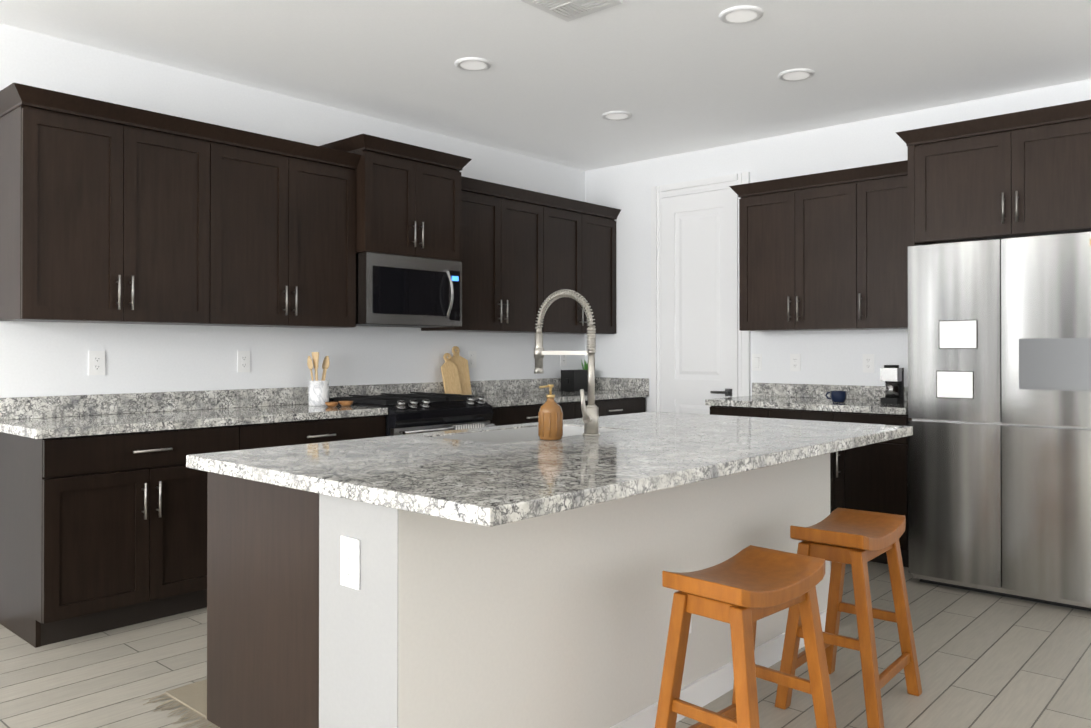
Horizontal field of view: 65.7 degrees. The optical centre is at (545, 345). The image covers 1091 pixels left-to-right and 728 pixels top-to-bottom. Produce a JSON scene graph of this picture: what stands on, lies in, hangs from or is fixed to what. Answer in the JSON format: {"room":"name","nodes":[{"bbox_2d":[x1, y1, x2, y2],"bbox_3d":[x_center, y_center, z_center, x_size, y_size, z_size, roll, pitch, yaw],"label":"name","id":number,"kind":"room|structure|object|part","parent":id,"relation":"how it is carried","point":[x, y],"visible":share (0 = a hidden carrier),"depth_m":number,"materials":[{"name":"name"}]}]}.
{"room":"kitchen","nodes":[
{"label":"kitchen","id":0,"kind":"room"},
{"bbox_2d":[0,23,584,397],"bbox_3d":[-3.166,-0.119,3.251,0.140,2.740,10.640,0,0,42],"label":"wall","id":1,"kind":"structure","parent":0,"point":[37,359],"depth_m":4.72,"materials":[{"name":"paint"}]},
{"bbox_2d":[89,351,104,374],"bbox_3d":[-2.225,0.085,4.193,0.007,0.120,0.074,0,0,42],"label":"electrical outlet","id":2,"kind":"object","parent":1,"relation":"attached to","point":[96,362],"visible":1,"depth_m":4.19,"materials":[{"name":"white plastic"}]},
{"bbox_2d":[0,83,227,325],"bbox_3d":[-2.088,-0.616,4.110,0.328,1.004,0.908,0,0,42],"label":"upper cabinet","id":3,"kind":"object","parent":1,"relation":"attached to","point":[115,213],"depth_m":3.93,"materials":[{"name":"brown wood"}]},
{"bbox_2d":[237,351,249,371],"bbox_3d":[-1.705,0.089,4.777,0.007,0.120,0.074,0,0,42],"label":"electrical outlet","id":4,"kind":"object","parent":1,"relation":"attached to","point":[243,361],"visible":1,"depth_m":4.77,"materials":[{"name":"white plastic"}]},
{"bbox_2d":[224,127,355,327],"bbox_3d":[-1.550,-0.612,4.714,0.328,1.004,0.951,0,0,42],"label":"upper cabinet","id":5,"kind":"object","parent":1,"relation":"attached to","point":[290,206],"depth_m":4.62,"materials":[{"name":"brown wood"}]},
{"bbox_2d":[324,135,463,262],"bbox_3d":[-0.949,-0.880,5.330,0.407,0.668,0.760,0,0,42],"label":"upper cabinet","id":6,"kind":"object","parent":1,"relation":"attached to","point":[410,198],"depth_m":5.15,"materials":[{"name":"brown wood"}]},
{"bbox_2d":[356,252,461,327],"bbox_3d":[-0.921,-0.333,5.301,0.482,0.418,0.752,0,0,42],"label":"microwave","id":7,"kind":"object","parent":6,"relation":"attached to","point":[401,291],"visible":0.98,"depth_m":5.13,"materials":[{"name":"silver metal"}]},
{"bbox_2d":[469,351,475,367],"bbox_3d":[-0.526,0.097,6.101,0.008,0.120,0.074,0,0,42],"label":"electrical outlet","id":8,"kind":"object","parent":1,"relation":"attached to","point":[472,359],"visible":0.98,"depth_m":6.09,"materials":[{"name":"white plastic"}]},
{"bbox_2d":[421,177,551,333],"bbox_3d":[-0.410,-0.604,5.994,0.328,1.004,0.945,0,0,42],"label":"upper cabinet","id":9,"kind":"object","parent":1,"relation":"attached to","point":[507,265],"depth_m":5.89,"materials":[{"name":"brown wood"}]},
{"bbox_2d":[560,355,566,365],"bbox_3d":[0.148,0.102,6.858,0.007,0.120,0.074,0,0,42],"label":"electrical outlet","id":10,"kind":"object","parent":1,"relation":"attached to","point":[563,360],"visible":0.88,"depth_m":6.85,"materials":[{"name":"white plastic"}]},
{"bbox_2d":[552,195,619,334],"bbox_3d":[0.139,-0.600,6.610,0.328,1.004,0.946,0,0,42],"label":"upper cabinet","id":11,"kind":"object","parent":1,"relation":"attached to","point":[583,234],"depth_m":6.54,"materials":[{"name":"brown wood"}]},
{"bbox_2d":[0,561,1090,727],"bbox_3d":[0.381,1.261,0.084,9.640,0.060,10.640,0,0,42],"label":"floor","id":12,"kind":"structure","parent":0,"point":[985,660],"depth_m":3.25,"materials":[{"name":"beige wood"}]},
{"bbox_2d":[0,424,255,647],"bbox_3d":[-1.978,0.819,3.999,0.628,0.872,0.914,0,0,42],"label":"base cabinet","id":13,"kind":"object","parent":12,"relation":"on","point":[102,533],"depth_m":3.68,"materials":[{"name":"black wood"}]},
{"bbox_2d":[143,679,219,727],"bbox_3d":[-0.747,1.246,3.346,0.512,0.008,1.488,0,0,42],"label":"jute rug","id":14,"kind":"object","parent":12,"relation":"on","point":[192,696],"visible":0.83,"depth_m":2.96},
{"bbox_2d":[256,415,385,447],"bbox_3d":[-1.443,0.823,4.600,0.628,0.872,0.939,0,0,42],"label":"base cabinet","id":15,"kind":"object","parent":12,"relation":"on","point":[275,434],"depth_m":4.42,"materials":[{"name":"black wood"}]},
{"bbox_2d":[329,392,494,435],"bbox_3d":[-0.818,0.782,5.188,0.731,0.962,0.758,0,0,42],"label":"range","id":16,"kind":"object","parent":12,"relation":"on","point":[417,412],"visible":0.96,"depth_m":4.97,"materials":[{"name":"black metal"}]},
{"bbox_2d":[452,423,484,429],"bbox_3d":[-0.460,0.566,5.059,0.034,0.192,0.240,0,0,42],"label":"oven towel","id":17,"kind":"object","parent":16,"relation":"hanging from","point":[469,426],"visible":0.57,"depth_m":5.05,"materials":[{"name":"white fabric"}]},
{"bbox_2d":[207,457,830,727],"bbox_3d":[0.123,0.814,3.151,0.928,0.874,2.426,0,0,42],"label":"kitchen island","id":18,"kind":"object","parent":12,"relation":"on","point":[498,577],"depth_m":2.33,"materials":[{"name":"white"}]},
{"bbox_2d":[340,536,359,589],"bbox_3d":[-0.479,0.530,2.069,0.074,0.120,0.007,0,0,42],"label":"outlet","id":19,"kind":"object","parent":18,"relation":"attached to","point":[349,545],"depth_m":2.06,"materials":[{"name":"white plastic"}]},
{"bbox_2d":[186,411,912,528],"bbox_3d":[0.228,0.356,3.075,1.320,0.039,2.504,0,0,42],"label":"island countertop","id":20,"kind":"structure","parent":18,"relation":"on","point":[480,484],"depth_m":2.45,"materials":[{"name":"grey stone"}]},
{"bbox_2d":[442,425,581,440],"bbox_3d":[-0.056,0.467,3.296,0.424,0.247,0.774,0,0,42],"label":"sink","id":21,"kind":"object","parent":20,"relation":"in","point":[527,431],"depth_m":3.48,"materials":[{"name":"silver metal"}]},
{"bbox_2d":[538,384,562,439],"bbox_3d":[0.018,0.236,3.028,0.086,0.196,0.091,0,0,42],"label":"soap dispenser","id":22,"kind":"object","parent":20,"relation":"on","point":[550,419],"visible":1,"depth_m":3.00,"materials":[{"name":"orange glass"}]},
{"bbox_2d":[534,289,601,436],"bbox_3d":[0.059,0.055,3.247,0.309,0.552,0.108,0,0,42],"label":"faucet","id":23,"kind":"object","parent":20,"relation":"on","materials":[{"name":"silver metal"}]},
{"bbox_3d":[0.468,1.201,2.847,0.012,0.095,2.418,0,0,42],"label":"baseboard trim","id":24,"kind":"part","parent":18,"relation":"part of","materials":[{"name":"white"}]},
{"bbox_2d":[490,401,582,425],"bbox_3d":[-0.302,0.831,5.881,0.628,0.872,0.951,0,0,42],"label":"base cabinet","id":25,"kind":"object","parent":12,"relation":"on","point":[521,414],"depth_m":5.59,"materials":[{"name":"black wood"}]},
{"bbox_2d":[585,397,645,415],"bbox_3d":[0.242,0.835,6.492,0.628,0.872,0.928,0,0,42],"label":"base cabinet","id":26,"kind":"object","parent":12,"relation":"on","point":[607,407],"depth_m":6.39,"materials":[{"name":"black wood"}]},
{"bbox_2d":[0,377,648,438],"bbox_3d":[-0.863,0.318,5.239,0.648,0.141,4.319,0,0,42],"label":"countertop","id":27,"kind":"structure","parent":26,"relation":"on","point":[42,417],"depth_m":4.43,"materials":[{"name":"stone"}]},
{"bbox_2d":[307,352,329,405],"bbox_3d":[-1.320,0.191,4.931,0.116,0.312,0.135,0,0,42],"label":"utensil crock","id":28,"kind":"object","parent":27,"relation":"on","point":[318,392],"visible":0.94,"depth_m":4.89,"materials":[{"name":"white stone"}]},
{"bbox_2d":[325,401,352,406],"bbox_3d":[-1.180,0.332,4.840,0.094,0.028,0.165,0,0,42],"label":"bowl","id":29,"kind":"object","parent":27,"relation":"on","point":[341,403],"visible":1,"depth_m":4.83,"materials":[{"name":"brown wood"}]},
{"bbox_2d":[441,353,461,393],"bbox_3d":[-0.655,0.197,5.814,0.087,0.296,0.140,0,0,42],"label":"cutting board","id":30,"kind":"object","parent":27,"relation":"on","point":[450,377],"visible":0.96,"depth_m":5.80,"materials":[{"name":"brown wood"}]},
{"bbox_2d":[451,346,471,394],"bbox_3d":[-0.611,0.173,5.916,0.076,0.344,0.190,0,0,42],"label":"cutting board","id":31,"kind":"object","parent":27,"relation":"on","point":[459,361],"visible":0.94,"depth_m":5.93,"materials":[{"name":"brown wood"}]},
{"bbox_2d":[561,370,587,390],"bbox_3d":[0.248,0.275,6.759,0.140,0.167,0.247,0,0,42],"label":"toaster","id":32,"kind":"object","parent":27,"relation":"on","point":[574,380],"visible":0.96,"depth_m":6.68,"materials":[{"name":"black"}]},
{"bbox_2d":[578,360,587,369],"bbox_3d":[0.337,0.230,6.943,0.129,0.258,0.138,0,0,42],"label":"potted plant","id":33,"kind":"object","parent":27,"relation":"on","point":[585,367],"visible":0.1,"depth_m":6.91,"materials":[{"name":"green plant"}]},
{"bbox_2d":[710,406,757,416],"bbox_3d":[1.467,0.830,5.633,0.480,0.872,0.628,0,0,42],"label":"base cabinet","id":34,"kind":"object","parent":12,"relation":"on","point":[714,410],"depth_m":5.44,"materials":[{"name":"black wood"}]},
{"bbox_2d":[705,383,907,414],"bbox_3d":[1.744,0.324,5.376,1.283,0.131,0.648,0,0,42],"label":"countertop","id":35,"kind":"structure","parent":34,"relation":"on","point":[862,399],"depth_m":5.45,"materials":[{"name":"stone"}]},
{"bbox_2d":[825,391,846,402],"bbox_3d":[1.796,0.314,5.230,0.134,0.070,0.100,0,0,42],"label":"coffee mug","id":36,"kind":"object","parent":35,"relation":"on","point":[838,396],"visible":1,"depth_m":5.18,"materials":[{"name":"blue ceramic"}]},
{"bbox_2d":[880,365,903,403],"bbox_3d":[2.092,0.232,5.101,0.100,0.232,0.110,0,0,42],"label":"coffee maker","id":37,"kind":"object","parent":35,"relation":"on","point":[892,376],"visible":1,"depth_m":5.07,"materials":[{"name":"black"}]},
{"bbox_2d":[655,545,836,727],"bbox_3d":[0.561,0.929,2.363,0.456,0.633,0.359,0,-1,-44],"label":"bar stool","id":38,"kind":"object","parent":12,"relation":"on","point":[742,592],"visible":1,"depth_m":2.30,"materials":[{"name":"brown wood"}]},
{"bbox_2d":[758,408,908,567],"bbox_3d":[1.892,0.827,5.254,0.901,0.872,0.628,0,0,42],"label":"base cabinet","id":39,"kind":"object","parent":12,"relation":"on","point":[873,477],"depth_m":4.87,"materials":[{"name":"black wood"}]},
{"bbox_2d":[775,508,921,727],"bbox_3d":[1.074,0.933,2.984,0.374,0.633,0.467,0,0,42],"label":"bar stool","id":40,"kind":"object","parent":12,"relation":"on","point":[841,538],"visible":1,"depth_m":2.90,"materials":[{"name":"brown wood"}]},
{"bbox_2d":[895,100,1090,420],"bbox_3d":[2.527,0.032,4.539,1.095,2.455,0.858,0,0,42],"label":"wall cabinet","id":41,"kind":"object","parent":12,"relation":"on","point":[1026,173],"visible":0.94,"depth_m":4.42,"materials":[{"name":"brown wood"}]},
{"bbox_2d":[908,232,1090,611],"bbox_3d":[2.523,0.363,4.478,0.898,1.792,0.836,0,0,42],"label":"refrigerator","id":42,"kind":"object","parent":12,"relation":"on","point":[999,414],"visible":1,"depth_m":4.18,"materials":[{"name":"silver metal"}]},
{"bbox_3d":[2.095,0.797,4.337,0.442,0.802,0.052,0,0,42],"label":"door","id":43,"kind":"part","parent":42,"relation":"part of","materials":[{"name":"metal"}]},
{"bbox_3d":[2.094,-0.074,4.341,0.442,0.907,0.055,0,0,42],"label":"door","id":44,"kind":"part","parent":42,"relation":"part of","materials":[{"name":"metal"}]},
{"bbox_3d":[2.431,-0.076,4.041,0.450,0.907,0.056,0,0,42],"label":"door","id":45,"kind":"part","parent":42,"relation":"part of","materials":[{"name":"metal"}]},
{"bbox_3d":[2.433,0.795,4.036,0.450,0.802,0.052,0,0,42],"label":"door","id":46,"kind":"part","parent":42,"relation":"part of","materials":[{"name":"metal"}]},
{"bbox_2d":[0,0,1090,170],"bbox_3d":[0.381,-1.539,0.101,9.640,0.060,10.640,0,0,42],"label":"ceiling","id":47,"kind":"structure","parent":0,"point":[673,77],"depth_m":4.34,"materials":[{"name":"paint"}]},
{"bbox_2d":[454,57,491,70],"bbox_3d":[-0.380,-1.474,4.434,0.196,0.013,0.196,0,0,42],"label":"recessed light","id":48,"kind":"object","parent":47,"relation":"in","point":[472,64],"visible":0.96,"depth_m":4.42,"materials":[{"name":"white plastic"}]},
{"bbox_2d":[521,0,622,21],"bbox_3d":[0.113,-1.480,3.627,0.310,0.012,0.310,0,0,42],"label":"ceiling vent","id":49,"kind":"object","parent":47,"relation":"in","point":[568,10],"visible":1,"depth_m":3.67,"materials":[{"name":"white metal"}]},
{"bbox_2d":[602,111,631,120],"bbox_3d":[0.457,-1.468,5.403,0.196,0.013,0.196,0,0,42],"label":"recessed light","id":50,"kind":"object","parent":47,"relation":"in","point":[616,115],"visible":0.96,"depth_m":5.38,"materials":[{"name":"white plastic"}]},
{"bbox_2d":[719,5,763,23],"bbox_3d":[0.876,-1.478,3.784,0.196,0.013,0.196,0,0,42],"label":"recessed light","id":51,"kind":"object","parent":47,"relation":"in","point":[743,14],"visible":0.92,"depth_m":3.77,"materials":[{"name":"white plastic"}]},
{"bbox_2d":[778,68,814,80],"bbox_3d":[1.367,-1.473,4.606,0.196,0.013,0.196,0,0,42],"label":"recessed light","id":52,"kind":"object","parent":47,"relation":"in","point":[800,74],"visible":0.98,"depth_m":4.58,"materials":[{"name":"white plastic"}]},
{"bbox_2d":[585,79,1090,411],"bbox_3d":[3.925,-0.115,3.966,9.500,2.740,0.140,0,0,42],"label":"wall","id":53,"kind":"structure","parent":0,"point":[831,357],"depth_m":5.91,"materials":[{"name":"paint"}]},
{"bbox_2d":[662,189,737,414],"bbox_3d":[1.134,0.058,6.312,0.650,2.401,0.064,0,0,42],"label":"pantry door","id":54,"kind":"structure","parent":53,"relation":"in","point":[699,298],"depth_m":6.32,"materials":[{"name":"white wood"}]},
{"bbox_2d":[651,172,750,411],"bbox_3d":[1.147,0.013,6.327,0.840,2.514,0.027,0,0,42],"label":"door frame","id":55,"kind":"structure","parent":53,"relation":"attached to","point":[658,193],"depth_m":6.55,"materials":[{"name":"white wood"}]},
{"bbox_2d":[752,354,761,370],"bbox_3d":[1.505,0.117,6.019,0.074,0.120,0.008,0,0,42],"label":"light switch","id":56,"kind":"object","parent":53,"relation":"attached to","point":[756,362],"visible":1,"depth_m":6.01,"materials":[{"name":"white plastic"}]},
{"bbox_2d":[737,169,844,331],"bbox_3d":[1.751,-0.596,5.589,0.866,0.984,0.328,0,0,42],"label":"upper cabinet","id":57,"kind":"object","parent":53,"relation":"attached to","point":[823,251],"depth_m":5.49,"materials":[{"name":"brown wood"}]},
{"bbox_2d":[790,354,800,370],"bbox_3d":[1.722,0.115,5.826,0.074,0.120,0.007,0,0,42],"label":"electrical outlet","id":58,"kind":"object","parent":53,"relation":"attached to","point":[795,362],"visible":1,"depth_m":5.82,"materials":[{"name":"white plastic"}]},
{"bbox_2d":[863,354,873,372],"bbox_3d":[2.098,0.113,5.492,0.074,0.120,0.007,0,0,42],"label":"electrical outlet","id":59,"kind":"object","parent":53,"relation":"attached to","point":[868,363],"visible":1,"depth_m":5.49,"materials":[{"name":"white plastic"}]},
{"bbox_2d":[845,160,907,329],"bbox_3d":[2.157,-0.599,5.228,0.462,0.984,0.328,0,0,42],"label":"upper cabinet","id":60,"kind":"object","parent":53,"relation":"attached to","point":[876,196],"depth_m":5.14,"materials":[{"name":"brown wood"}]}
]}

